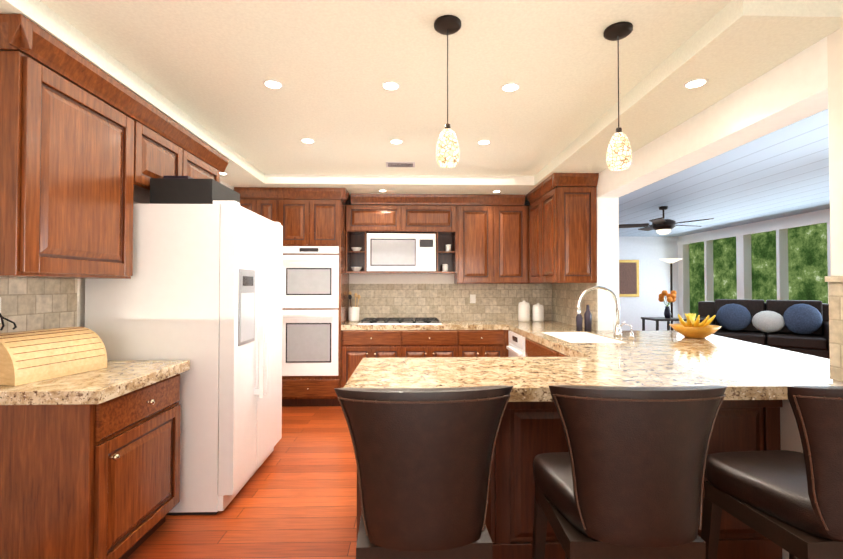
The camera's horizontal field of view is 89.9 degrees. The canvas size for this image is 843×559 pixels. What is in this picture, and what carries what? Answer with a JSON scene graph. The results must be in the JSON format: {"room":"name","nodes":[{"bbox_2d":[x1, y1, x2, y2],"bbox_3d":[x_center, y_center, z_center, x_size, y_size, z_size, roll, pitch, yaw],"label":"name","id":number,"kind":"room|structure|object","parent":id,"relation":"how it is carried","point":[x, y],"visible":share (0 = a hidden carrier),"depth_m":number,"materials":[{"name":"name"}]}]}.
{"room":"kitchen","nodes":[
{"label":"kitchen","id":0,"kind":"room"},
{"bbox_2d":[0,180,233,326],"bbox_3d":[-2.052,0.102,1.571,0.150,2.530,7.710,0,-1,-2],"label":"wall","id":1,"kind":"structure","parent":0,"point":[80,302],"depth_m":2.49,"materials":[{"name":"white paint"}]},
{"bbox_2d":[0,278,76,332],"bbox_3d":[-1.984,0.226,2.074,0.012,0.467,0.724,0,-1,-2],"label":"backsplash","id":2,"kind":"structure","parent":1,"relation":"attached to","point":[28,304],"depth_m":2.18,"materials":[{"name":"tile"}]},
{"bbox_2d":[0,297,16,330],"bbox_3d":[-1.939,0.160,1.955,0.069,0.154,0.114,0,-1,-2],"label":"electrical outlet","id":3,"kind":"object","parent":2,"relation":"attached to","point":[2,321],"visible":0.98,"depth_m":1.96,"materials":[{"name":"black metal"}]},
{"bbox_2d":[0,14,139,278],"bbox_3d":[-1.813,-0.532,2.078,0.346,1.043,0.710,0,-1,-2],"label":"upper cabinet","id":4,"kind":"object","parent":1,"relation":"attached to","point":[80,167],"depth_m":1.92,"materials":[{"name":"brown wood"}]},
{"bbox_2d":[140,98,191,203],"bbox_3d":[-1.830,-0.796,2.719,0.346,0.493,0.565,0,-1,-2],"label":"upper cabinet","id":5,"kind":"object","parent":1,"relation":"attached to","point":[160,157],"depth_m":2.68,"materials":[{"name":"brown wood"}]},
{"bbox_2d":[192,134,223,182],"bbox_3d":[-1.844,-0.788,3.219,0.346,0.493,0.675,0,-1,-2],"label":"upper cabinet","id":6,"kind":"object","parent":1,"relation":"attached to","point":[201,150],"depth_m":3.25,"materials":[{"name":"brown wood"}]},
{"bbox_2d":[127,406,356,558],"bbox_3d":[2.388,1.444,4.414,9.480,0.060,13.800,0,-1,-2],"label":"floor","id":7,"kind":"structure","parent":0,"point":[295,497],"depth_m":2.52,"materials":[{"name":"brown wood"}]},
{"bbox_2d":[0,374,180,558],"bbox_3d":[-1.653,0.947,2.073,0.667,0.856,0.680,0,-1,-2],"label":"base cabinet","id":8,"kind":"object","parent":7,"relation":"on","point":[100,481],"visible":0.94,"depth_m":1.75,"materials":[{"name":"brown wood"}]},
{"bbox_2d":[0,360,189,404],"bbox_3d":[-1.659,0.489,2.078,0.656,0.057,0.724,0,-1,-2],"label":"countertop","id":9,"kind":"structure","parent":8,"relation":"on","point":[115,379],"depth_m":1.86,"materials":[{"name":"beige stone"}]},
{"bbox_2d":[0,327,106,385],"bbox_3d":[-1.802,0.354,2.033,0.230,0.210,0.420,0,-1,12],"label":"bread box","id":10,"kind":"object","parent":9,"relation":"on","point":[30,356],"visible":1,"depth_m":1.97,"materials":[{"name":"brown wood"}]},
{"bbox_2d":[85,200,282,514],"bbox_3d":[-1.522,0.462,2.952,0.925,1.855,0.945,0,-1,-2],"label":"fridge","id":11,"kind":"object","parent":7,"relation":"on","point":[201,289],"visible":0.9,"depth_m":2.49,"materials":[{"name":"white metal"}]},
{"bbox_2d":[150,176,239,203],"bbox_3d":[-1.453,-0.541,2.753,0.370,0.190,0.420,0,-1,-2],"label":"box","id":12,"kind":"object","parent":11,"relation":"on","point":[177,190],"visible":0.56,"depth_m":2.54,"materials":[{"name":"black metal"}]},
{"bbox_2d":[234,187,277,221],"bbox_3d":[-1.831,0.209,4.943,0.464,2.428,0.673,0,-1,-2],"label":"tall cabinet","id":13,"kind":"object","parent":7,"relation":"on","point":[262,201],"visible":0.17,"depth_m":4.66,"materials":[{"name":"brown wood"}]},
{"bbox_2d":[277,187,348,405],"bbox_3d":[-1.221,0.208,4.942,0.753,2.428,0.708,0,-1,-2],"label":"tall cabinet","id":14,"kind":"object","parent":7,"relation":"on","point":[315,290],"visible":0.94,"depth_m":4.65,"materials":[{"name":"brown wood"}]},
{"bbox_2d":[341,330,408,387],"bbox_3d":[-0.540,0.995,4.983,0.713,0.856,0.638,0,-1,-2],"label":"base cabinet","id":15,"kind":"object","parent":7,"relation":"on","point":[357,346],"depth_m":4.67,"materials":[{"name":"brown wood"}]},
{"bbox_2d":[334,385,512,558],"bbox_3d":[0.000,0.837,1.396,0.527,1.055,0.537,0,-1,-4],"label":"stool","id":16,"kind":"object","parent":7,"relation":"on","point":[424,457],"visible":1,"depth_m":1.16,"materials":[{"name":"brown leather"}]},
{"bbox_2d":[357,402,512,558],"bbox_3d":[0.052,0.950,2.256,0.729,0.856,0.514,0,-1,-2],"label":"base cabinet","id":17,"kind":"object","parent":7,"relation":"on","point":[499,517],"depth_m":2.01,"materials":[{"name":"brown wood"}]},
{"bbox_2d":[409,330,464,356],"bbox_3d":[0.082,0.996,4.999,0.730,0.856,0.638,0,-1,-2],"label":"base cabinet","id":18,"kind":"object","parent":7,"relation":"on","point":[422,343],"depth_m":4.69,"materials":[{"name":"brown wood"}]},
{"bbox_2d":[465,330,508,356],"bbox_3d":[0.662,0.996,5.015,0.631,0.856,0.638,0,-1,-2],"label":"base cabinet","id":19,"kind":"object","parent":7,"relation":"on","point":[478,343],"depth_m":4.70,"materials":[{"name":"brown wood"}]},
{"bbox_2d":[506,330,553,356],"bbox_3d":[1.334,0.985,4.341,0.719,0.856,0.705,0,-1,-2],"label":"base cabinet","id":20,"kind":"object","parent":7,"relation":"on","point":[520,346],"depth_m":4.09,"materials":[{"name":"brown wood"}]},
{"bbox_2d":[341,320,832,401],"bbox_3d":[0.894,0.513,3.559,3.504,0.057,3.548,0,-1,-2],"label":"countertop","id":21,"kind":"structure","parent":20,"relation":"on","point":[742,370],"depth_m":2.25,"materials":[{"name":"beige stone"}]},
{"bbox_2d":[348,291,360,321],"bbox_3d":[-0.818,0.325,5.147,0.149,0.369,0.136,0,-1,-2],"label":"utensil crock","id":22,"kind":"object","parent":21,"relation":"on","point":[353,314],"visible":1,"depth_m":5.10,"materials":[{"name":"white ceramic"}]},
{"bbox_2d":[358,318,441,323],"bbox_3d":[-0.248,0.486,4.992,0.940,0.042,0.474,0,-1,-2],"label":"cooktop","id":23,"kind":"object","parent":21,"relation":"in","point":[400,321],"visible":1,"depth_m":4.84,"materials":[{"name":"metal"}]},
{"bbox_2d":[518,301,532,321],"bbox_3d":[1.257,0.384,5.181,0.142,0.252,0.142,0,-1,-14],"label":"canister","id":24,"kind":"object","parent":21,"relation":"on","point":[524,311],"depth_m":5.12,"materials":[{"name":"white ceramic"}]},
{"bbox_2d":[533,303,543,320],"bbox_3d":[1.437,0.400,5.206,0.142,0.222,0.142,0,-1,-14],"label":"canister","id":25,"kind":"object","parent":21,"relation":"on","point":[538,309],"depth_m":5.15,"materials":[{"name":"white ceramic"}]},
{"bbox_2d":[576,309,584,330],"bbox_3d":[1.508,0.387,4.037,0.058,0.210,0.058,0,-1,-17],"label":"soap bottle","id":26,"kind":"object","parent":21,"relation":"on","point":[579,319],"depth_m":4.02,"materials":[{"name":"glass"}]},
{"bbox_2d":[542,332,626,342],"bbox_3d":[1.349,0.596,3.600,0.456,0.209,0.796,0,-1,-2],"label":"sink","id":27,"kind":"object","parent":21,"relation":"in","point":[579,337],"visible":0.08,"depth_m":3.98,"materials":[{"name":"white ceramic"}]},
{"bbox_2d":[585,305,591,330],"bbox_3d":[1.588,0.367,4.030,0.066,0.250,0.066,0,-1,-17],"label":"soap bottle","id":28,"kind":"object","parent":21,"relation":"on","point":[587,320],"depth_m":4.01,"materials":[{"name":"glass"}]},
{"bbox_2d":[577,286,633,338],"bbox_3d":[1.530,0.267,3.526,0.388,0.433,0.272,0,-1,-2],"label":"faucet","id":29,"kind":"object","parent":21,"relation":"on","point":[618,326],"visible":1,"depth_m":3.62,"materials":[{"name":"silver metal"}]},
{"bbox_2d":[669,313,721,337],"bbox_3d":[2.282,0.386,3.528,0.370,0.194,0.370,0,-1,-2],"label":"fruit bowl","id":30,"kind":"object","parent":21,"relation":"on","point":[691,327],"visible":1,"depth_m":3.45,"materials":[{"name":"ceramic"}]},
{"bbox_2d":[513,401,568,558],"bbox_3d":[0.711,0.951,2.273,0.729,0.856,0.514,0,-1,-2],"label":"base cabinet","id":31,"kind":"object","parent":7,"relation":"on","point":[528,432],"depth_m":2.02,"materials":[{"name":"brown wood"}]},
{"bbox_2d":[554,350,568,356],"bbox_3d":[1.376,0.961,2.874,0.714,0.856,0.649,0,-1,-2],"label":"base cabinet","id":32,"kind":"object","parent":7,"relation":"on","point":[556,354],"depth_m":3.15,"materials":[{"name":"brown wood"}]},
{"bbox_2d":[532,385,726,558],"bbox_3d":[0.643,0.837,1.413,0.527,1.055,0.537,0,-1,0],"label":"stool","id":33,"kind":"object","parent":7,"relation":"on","point":[623,478],"visible":1,"depth_m":1.19,"materials":[{"name":"brown leather"}]},
{"bbox_2d":[641,317,686,330],"bbox_3d":[5.204,1.161,9.096,0.640,0.660,0.600,0,-1,-2],"label":"side table","id":34,"kind":"object","parent":7,"relation":"on","point":[658,319],"visible":0.42,"depth_m":8.98,"materials":[{"name":"brown wood"}]},
{"bbox_2d":[658,290,676,317],"bbox_3d":[5.304,0.530,9.110,0.353,0.600,0.351,0,-1,-2],"label":"flower vase","id":35,"kind":"object","parent":34,"relation":"on","point":[671,297],"visible":1,"depth_m":9.06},
{"bbox_2d":[659,258,682,329],"bbox_3d":[6.361,0.498,10.739,0.540,2.040,0.540,0,-1,-2],"label":"floor lamp","id":36,"kind":"object","parent":7,"relation":"on","point":[671,260],"visible":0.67,"depth_m":10.72,"materials":[{"name":"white metal"}]},
{"bbox_2d":[698,400,782,558],"bbox_3d":[1.376,0.951,2.291,0.742,0.856,0.514,0,-1,-2],"label":"base cabinet","id":37,"kind":"object","parent":7,"relation":"on","point":[740,425],"depth_m":2.04,"materials":[{"name":"brown wood"}]},
{"bbox_2d":[695,299,829,358],"bbox_3d":[5.342,0.884,6.553,1.800,1.130,0.980,-1,-1,38],"label":"sofa","id":38,"kind":"object","parent":7,"relation":"on","point":[815,343],"visible":0.29,"depth_m":6.34,"materials":[{"name":"leather"}]},
{"bbox_2d":[716,303,822,334],"bbox_3d":[5.302,0.588,6.500,1.270,0.460,0.180,-1,-1,38],"label":"pillows","id":39,"kind":"object","parent":38,"relation":"on","point":[802,319],"visible":1,"depth_m":6.40,"materials":[{"name":"blue fabric"}]},
{"bbox_2d":[701,386,842,558],"bbox_3d":[1.323,0.837,1.425,0.527,1.055,0.537,0,-1,-6],"label":"stool","id":40,"kind":"object","parent":7,"relation":"on","point":[791,502],"visible":1,"depth_m":1.31,"materials":[{"name":"brown leather"}]},
{"bbox_2d":[0,0,842,200],"bbox_3d":[-0.096,-1.213,1.570,4.160,0.100,7.960,0,-1,-2],"label":"ceiling","id":41,"kind":"structure","parent":0,"point":[331,66],"depth_m":2.30,"materials":[{"name":"paint"}]},
{"bbox_2d":[263,79,282,88],"bbox_3d":[-0.871,-1.144,2.478,0.112,0.007,0.112,0,-1,-2],"label":"recessed light","id":42,"kind":"object","parent":41,"relation":"in","point":[272,84],"visible":1,"depth_m":2.48,"materials":[{"name":"white"}]},
{"bbox_2d":[301,138,314,142],"bbox_3d":[-0.926,-1.128,3.437,0.112,0.007,0.112,0,-1,-2],"label":"recessed light","id":43,"kind":"object","parent":41,"relation":"in","point":[306,140],"visible":0.98,"depth_m":3.43,"materials":[{"name":"white"}]},
{"bbox_2d":[381,81,399,90],"bbox_3d":[-0.181,-1.143,2.497,0.112,0.007,0.112,0,-1,-2],"label":"recessed light","id":44,"kind":"object","parent":41,"relation":"in","point":[390,85],"visible":1,"depth_m":2.49,"materials":[{"name":"white"}]},
{"bbox_2d":[389,139,402,143],"bbox_3d":[-0.206,-1.128,3.456,0.112,0.007,0.112,0,-1,-2],"label":"recessed light","id":45,"kind":"object","parent":41,"relation":"in","point":[395,141],"visible":1,"depth_m":3.45,"materials":[{"name":"white"}]},
{"bbox_2d":[386,162,414,166],"bbox_3d":[-0.204,-1.116,4.112,0.280,0.008,0.150,0,-1,-2],"label":"ceiling vent","id":46,"kind":"object","parent":41,"relation":"in","point":[400,164],"visible":0.98,"depth_m":4.09,"materials":[{"name":"grey metal"}]},
{"bbox_2d":[434,15,460,167],"bbox_3d":[0.118,-0.834,1.904,0.124,0.645,0.124,0,-1,-2],"label":"pendant light","id":47,"kind":"object","parent":41,"relation":"hanging from","point":[447,152],"visible":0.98,"depth_m":1.87,"materials":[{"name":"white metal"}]},
{"bbox_2d":[477,140,490,144],"bbox_3d":[0.513,-1.127,3.476,0.112,0.007,0.112,0,-1,-2],"label":"recessed light","id":48,"kind":"object","parent":41,"relation":"in","point":[483,142],"visible":1,"depth_m":3.47,"materials":[{"name":"white"}]},
{"bbox_2d":[501,82,519,91],"bbox_3d":[0.529,-1.143,2.516,0.112,0.007,0.112,0,-1,-2],"label":"recessed light","id":49,"kind":"object","parent":41,"relation":"in","point":[509,87],"visible":1,"depth_m":2.51,"materials":[{"name":"white"}]},
{"bbox_2d":[604,22,632,170],"bbox_3d":[0.910,-0.834,1.951,0.124,0.645,0.124,0,-1,-2],"label":"pendant light","id":50,"kind":"object","parent":41,"relation":"hanging from","point":[619,155],"visible":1,"depth_m":1.92,"materials":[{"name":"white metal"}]},
{"bbox_2d":[683,78,707,88],"bbox_3d":[1.466,-1.047,2.259,0.112,0.007,0.112,0,-1,-2],"label":"recessed light","id":51,"kind":"object","parent":41,"relation":"in","point":[695,83],"visible":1,"depth_m":2.26,"materials":[{"name":"white"}]},
{"bbox_2d":[345,200,530,283],"bbox_3d":[-0.099,0.165,5.404,3.960,2.530,0.150,0,-1,-2],"label":"wall","id":52,"kind":"structure","parent":0,"point":[401,278],"depth_m":5.33,"materials":[{"name":"white paint"}]},
{"bbox_2d":[346,194,405,237],"bbox_3d":[-0.544,-0.783,5.156,0.712,0.437,0.348,0,-1,-2],"label":"upper cabinet","id":53,"kind":"object","parent":52,"relation":"attached to","point":[367,213],"depth_m":4.98,"materials":[{"name":"brown wood"}]},
{"bbox_2d":[367,233,435,270],"bbox_3d":[-0.241,-0.318,5.127,0.810,0.443,0.368,0,-1,-2],"label":"microwave","id":54,"kind":"object","parent":53,"relation":"attached to","point":[398,252],"visible":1,"depth_m":4.97,"materials":[{"name":"white glass"}]},
{"bbox_2d":[406,194,457,237],"bbox_3d":[0.060,-0.783,5.172,0.716,0.437,0.348,0,-1,-2],"label":"upper cabinet","id":55,"kind":"object","parent":52,"relation":"attached to","point":[437,214],"depth_m":5.00,"materials":[{"name":"brown wood"}]},
{"bbox_2d":[349,284,551,319],"bbox_3d":[0.375,0.284,5.332,2.559,0.458,0.013,0,-1,-2],"label":"backsplash","id":56,"kind":"structure","parent":52,"relation":"attached to","point":[452,301],"depth_m":5.33,"materials":[{"name":"tile"}]},
{"bbox_2d":[470,294,475,302],"bbox_3d":[0.648,0.244,5.330,0.070,0.110,0.006,0,-1,-2],"label":"electrical outlet","id":57,"kind":"object","parent":56,"relation":"attached to","point":[472,298],"visible":1,"depth_m":5.33,"materials":[{"name":"white plastic"}]},
{"bbox_2d":[450,194,501,283],"bbox_3d":[0.658,-0.475,5.183,0.518,1.052,0.348,0,-1,-2],"label":"upper cabinet","id":58,"kind":"object","parent":52,"relation":"attached to","point":[482,238],"depth_m":5.01,"materials":[{"name":"brown wood"}]},
{"bbox_2d":[502,195,528,283],"bbox_3d":[1.035,-0.475,5.193,0.496,1.052,0.348,0,-1,-2],"label":"upper cabinet","id":59,"kind":"object","parent":52,"relation":"attached to","point":[515,214],"depth_m":5.02,"materials":[{"name":"brown wood"}]},
{"bbox_2d":[619,236,678,330],"bbox_3d":[4.264,0.195,11.163,5.370,2.660,0.150,0,-1,-2],"label":"wall","id":60,"kind":"structure","parent":0,"point":[648,253],"depth_m":11.14,"materials":[{"name":"white paint"}]},
{"bbox_2d":[619,260,638,296],"bbox_3d":[5.391,-0.031,11.103,0.660,0.970,0.035,0,-1,-2],"label":"picture frame","id":61,"kind":"object","parent":60,"relation":"attached to","point":[628,278],"visible":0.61,"depth_m":11.09,"materials":[{"name":"gold metal"}]},
{"bbox_2d":[568,27,842,558],"bbox_3d":[1.802,0.084,4.420,0.213,2.660,13.200,0,-1,-2],"label":"wall","id":62,"kind":"structure","parent":0,"point":[806,83],"depth_m":2.28,"materials":[{"name":"white paint"}]},
{"bbox_2d":[526,186,537,283],"bbox_3d":[1.481,-0.482,4.764,0.404,1.052,0.515,0,-1,-2],"label":"upper cabinet","id":63,"kind":"object","parent":62,"relation":"attached to","point":[532,197],"depth_m":4.82,"materials":[{"name":"brown wood"}]},
{"bbox_2d":[538,173,597,283],"bbox_3d":[1.492,-0.489,4.358,0.404,1.052,0.557,0,-1,-2],"label":"upper cabinet","id":64,"kind":"object","parent":62,"relation":"attached to","point":[562,235],"depth_m":4.08,"materials":[{"name":"brown wood"}]},
{"bbox_2d":[552,276,842,381],"bbox_3d":[1.714,0.242,3.137,0.029,0.469,4.444,0,-1,-2],"label":"backsplash","id":65,"kind":"structure","parent":62,"relation":"attached to","point":[565,297],"depth_m":4.09,"materials":[{"name":"tile"}]},
{"bbox_2d":[619,109,829,236],"bbox_3d":[4.517,-1.295,4.516,5.220,0.100,13.600,0,-1,-2],"label":"ceiling","id":66,"kind":"structure","parent":0,"point":[782,172],"depth_m":5.63,"materials":[{"name":"white wood"}]},
{"bbox_2d":[619,206,713,234],"bbox_3d":[4.018,-0.974,7.031,1.384,0.456,1.344,0,-1,-2],"label":"ceiling fan","id":67,"kind":"object","parent":66,"relation":"hanging from","point":[661,226],"visible":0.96,"depth_m":6.93,"materials":[{"name":"black metal"}]},
{"bbox_2d":[677,209,830,322],"bbox_3d":[7.031,0.086,4.560,0.190,2.660,13.200,0,-1,-2],"label":"window frame","id":68,"kind":"structure","parent":0,"point":[744,232],"depth_m":8.97,"materials":[{"name":"white wood"}]},
{"label":"outside","id":69,"kind":"structure","parent":0,"visible":0},
{"bbox_2d":[689,223,827,318],"bbox_3d":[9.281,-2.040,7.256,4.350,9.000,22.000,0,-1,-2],"label":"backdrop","id":70,"kind":"structure","parent":69,"point":[807,262],"depth_m":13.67,"materials":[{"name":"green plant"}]}
]}

